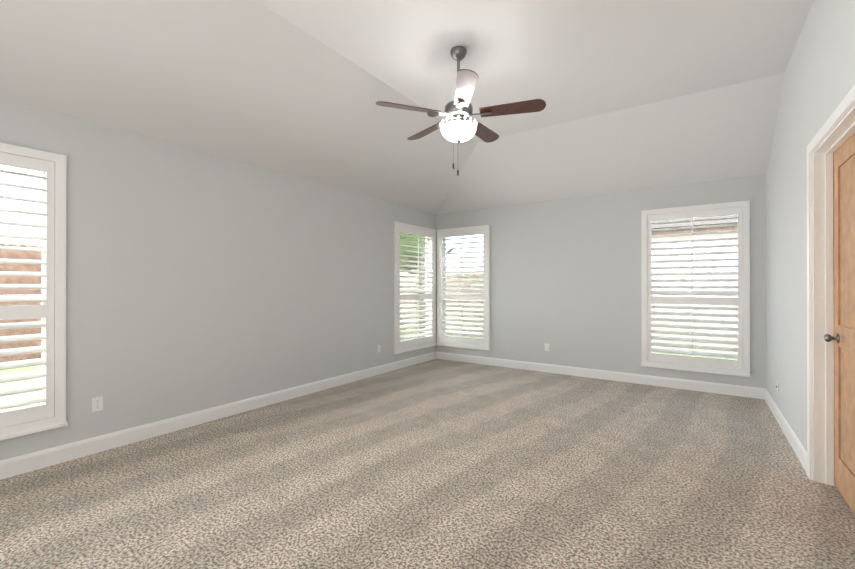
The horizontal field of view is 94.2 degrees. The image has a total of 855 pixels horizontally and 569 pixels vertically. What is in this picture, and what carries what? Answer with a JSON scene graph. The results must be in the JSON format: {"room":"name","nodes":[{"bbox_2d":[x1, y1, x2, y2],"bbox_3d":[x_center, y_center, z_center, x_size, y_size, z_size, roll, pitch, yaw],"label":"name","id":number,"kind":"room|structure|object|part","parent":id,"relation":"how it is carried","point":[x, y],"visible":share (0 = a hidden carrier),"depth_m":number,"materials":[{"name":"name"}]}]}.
{"room":"empty bedroom","nodes":[
{"label":"empty bedroom","id":0,"kind":"room"},
{"bbox_2d":[0,96,435,460],"bbox_3d":[-1.990,-0.429,4.536,0.140,3.650,7.680,0,0,34],"label":"wall","id":1,"kind":"structure","parent":0,"point":[197,280],"depth_m":3.96,"materials":[{"name":"paint"}]},
{"bbox_2d":[0,166,44,411],"bbox_3d":[-3.279,0.037,2.721,0.040,1.964,1.024,0,0,34],"label":"window","id":2,"kind":"structure","parent":1,"relation":"in","point":[43,270],"depth_m":3.10,"materials":[{"name":"clear glass"}]},
{"bbox_2d":[0,142,67,439],"bbox_3d":[-3.220,0.044,2.681,0.201,2.120,1.174,0,0,34],"label":"window shutter","id":3,"kind":"object","parent":2,"relation":"attached to","point":[50,413],"visible":1,"depth_m":3.00,"materials":[{"name":"white wood"}]},
{"bbox_2d":[92,396,102,411],"bbox_3d":[-2.741,0.994,3.303,0.008,0.115,0.070,0,0,34],"label":"electrical outlet","id":4,"kind":"object","parent":1,"relation":"attached to","point":[97,403],"visible":1,"depth_m":3.30,"materials":[{"name":"plastic"}]},
{"bbox_2d":[0,352,435,479],"bbox_3d":[-1.925,1.330,4.488,0.016,0.132,7.400,0,0,34],"label":"baseboard","id":5,"kind":"structure","parent":1,"relation":"attached to","point":[18,465],"depth_m":3.75,"materials":[{"name":"white wood"}]},
{"bbox_2d":[400,232,428,340],"bbox_3d":[-0.298,0.047,7.079,0.040,2.024,1.064,0,0,34],"label":"window","id":6,"kind":"structure","parent":1,"relation":"in","point":[413,259],"depth_m":7.15,"materials":[{"name":"clear glass"}]},
{"bbox_2d":[394,221,435,353],"bbox_3d":[-0.240,0.054,7.039,0.201,2.180,1.214,0,0,34],"label":"window shutter","id":7,"kind":"object","parent":6,"relation":"attached to","point":[416,343],"visible":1,"depth_m":6.95,"materials":[{"name":"white wood"}]},
{"bbox_2d":[0,0,812,213],"bbox_3d":[0.065,-1.712,3.061,4.960,0.750,7.560,0,0,34],"label":"ceiling","id":8,"kind":"structure","parent":0,"point":[638,94],"depth_m":3.61,"materials":[{"name":"paint"}]},
{"bbox_2d":[376,46,545,175],"bbox_3d":[0.301,-1.492,3.457,1.377,1.029,1.319,0,0,34],"label":"ceiling fan","id":9,"kind":"object","parent":8,"relation":"hanging from","point":[457,126],"visible":1,"depth_m":3.30,"materials":[{"name":"silver metal"}]},
{"bbox_3d":[0.266,-1.290,3.407,0.300,0.122,0.300,0,0,34],"label":"lamp shade","id":10,"kind":"part","parent":9,"relation":"part of","materials":[{"name":"white glass"}]},
{"bbox_2d":[0,359,854,568],"bbox_3d":[0.586,1.442,2.771,6.380,0.100,7.680,0,0,34],"label":"floor","id":11,"kind":"structure","parent":0,"point":[439,464],"depth_m":2.71,"materials":[{"name":"carpet"}]},
{"bbox_2d":[436,174,765,389],"bbox_3d":[2.178,-0.425,6.253,4.800,3.650,0.140,0,0,34],"label":"wall","id":12,"kind":"structure","parent":0,"point":[566,279],"depth_m":6.02,"materials":[{"name":"paint"}]},
{"bbox_2d":[443,238,482,336],"bbox_3d":[0.702,0.047,7.310,0.944,2.024,0.040,0,0,34],"label":"window","id":13,"kind":"structure","parent":12,"relation":"in","point":[444,265],"depth_m":7.54,"materials":[{"name":"clear glass"}]},
{"bbox_2d":[436,225,489,350],"bbox_3d":[0.662,0.054,7.252,1.094,2.180,0.201,0,0,34],"label":"window shutter","id":14,"kind":"object","parent":13,"relation":"attached to","point":[479,343],"visible":1,"depth_m":7.17,"materials":[{"name":"white wood"}]},
{"bbox_2d":[545,343,548,350],"bbox_3d":[1.905,1.000,6.347,0.070,0.115,0.008,0,0,34],"label":"electrical outlet","id":15,"kind":"object","parent":12,"relation":"attached to","point":[546,347],"visible":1,"depth_m":6.35,"materials":[{"name":"plastic"}]},
{"bbox_2d":[436,352,764,398],"bbox_3d":[2.134,1.334,6.185,4.768,0.132,0.016,0,0,34],"label":"baseboard","id":16,"kind":"structure","parent":12,"relation":"attached to","point":[733,390],"depth_m":5.75,"materials":[{"name":"white wood"}]},
{"bbox_2d":[651,214,737,359],"bbox_3d":[3.566,0.043,5.351,1.044,2.024,0.040,0,0,34],"label":"window","id":17,"kind":"structure","parent":12,"relation":"in","point":[655,290],"depth_m":5.37,"materials":[{"name":"clear glass"}]},
{"bbox_2d":[641,200,750,376],"bbox_3d":[3.526,0.050,5.293,1.194,2.180,0.201,0,0,34],"label":"window shutter","id":18,"kind":"object","parent":17,"relation":"attached to","point":[740,366],"visible":1,"depth_m":5.20,"materials":[{"name":"white wood"}]},
{"bbox_2d":[766,0,854,450],"bbox_3d":[2.088,-0.435,1.747,0.140,3.650,7.680,0,0,34],"label":"wall","id":19,"kind":"structure","parent":0,"point":[818,83],"depth_m":3.30,"materials":[{"name":"paint"}]},
{"bbox_2d":[765,389,806,472],"bbox_3d":[3.450,1.329,3.874,0.016,0.132,2.345,0,0,34],"label":"baseboard","id":20,"kind":"structure","parent":19,"relation":"attached to","point":[797,446],"depth_m":3.53,"materials":[{"name":"white wood"}]},
{"bbox_2d":[807,85,854,485],"bbox_3d":[2.501,0.185,2.369,0.161,2.414,1.203,0,0,34],"label":"door frame","id":21,"kind":"structure","parent":19,"relation":"attached to","point":[841,133],"depth_m":2.79,"materials":[{"name":"white wood"}]},
{"bbox_2d":[824,132,854,513],"bbox_3d":[2.526,0.231,2.351,0.120,2.297,0.995,0,0,34],"label":"door","id":22,"kind":"structure","parent":19,"relation":"in","point":[843,338],"depth_m":2.57,"materials":[{"name":"brown wood"}]},
{"label":"outside","id":23,"kind":"structure","parent":0,"visible":0},
{"bbox_2d":[0,335,737,411],"bbox_3d":[-0.207,1.602,2.586,85.000,0.180,85.000,0,0,34],"label":"ground","id":24,"kind":"structure","parent":23,"point":[21,383],"depth_m":6.17,"materials":[{"name":"green plant"}]},
{"bbox_2d":[0,243,41,362],"bbox_3d":[-8.073,0.364,7.968,0.060,2.320,17.000,0,0,34],"label":"fence","id":25,"kind":"object","parent":24,"relation":"on","point":[23,267],"depth_m":7.90,"materials":[{"name":"brown wood"}]},
{"bbox_2d":[446,268,737,354],"bbox_3d":[5.532,0.591,9.118,20.900,1.870,0.060,0,0,34],"label":"fence","id":26,"kind":"object","parent":24,"relation":"on","point":[670,310],"depth_m":8.95,"materials":[{"name":"brown wood"}]},
{"bbox_2d":[652,214,737,312],"bbox_3d":[12.557,-1.177,12.398,12.900,5.420,8.900,0,0,34],"label":"house","id":27,"kind":"structure","parent":24,"relation":"on","point":[700,230],"depth_m":11.00,"materials":[{"name":"brick"}]}
]}

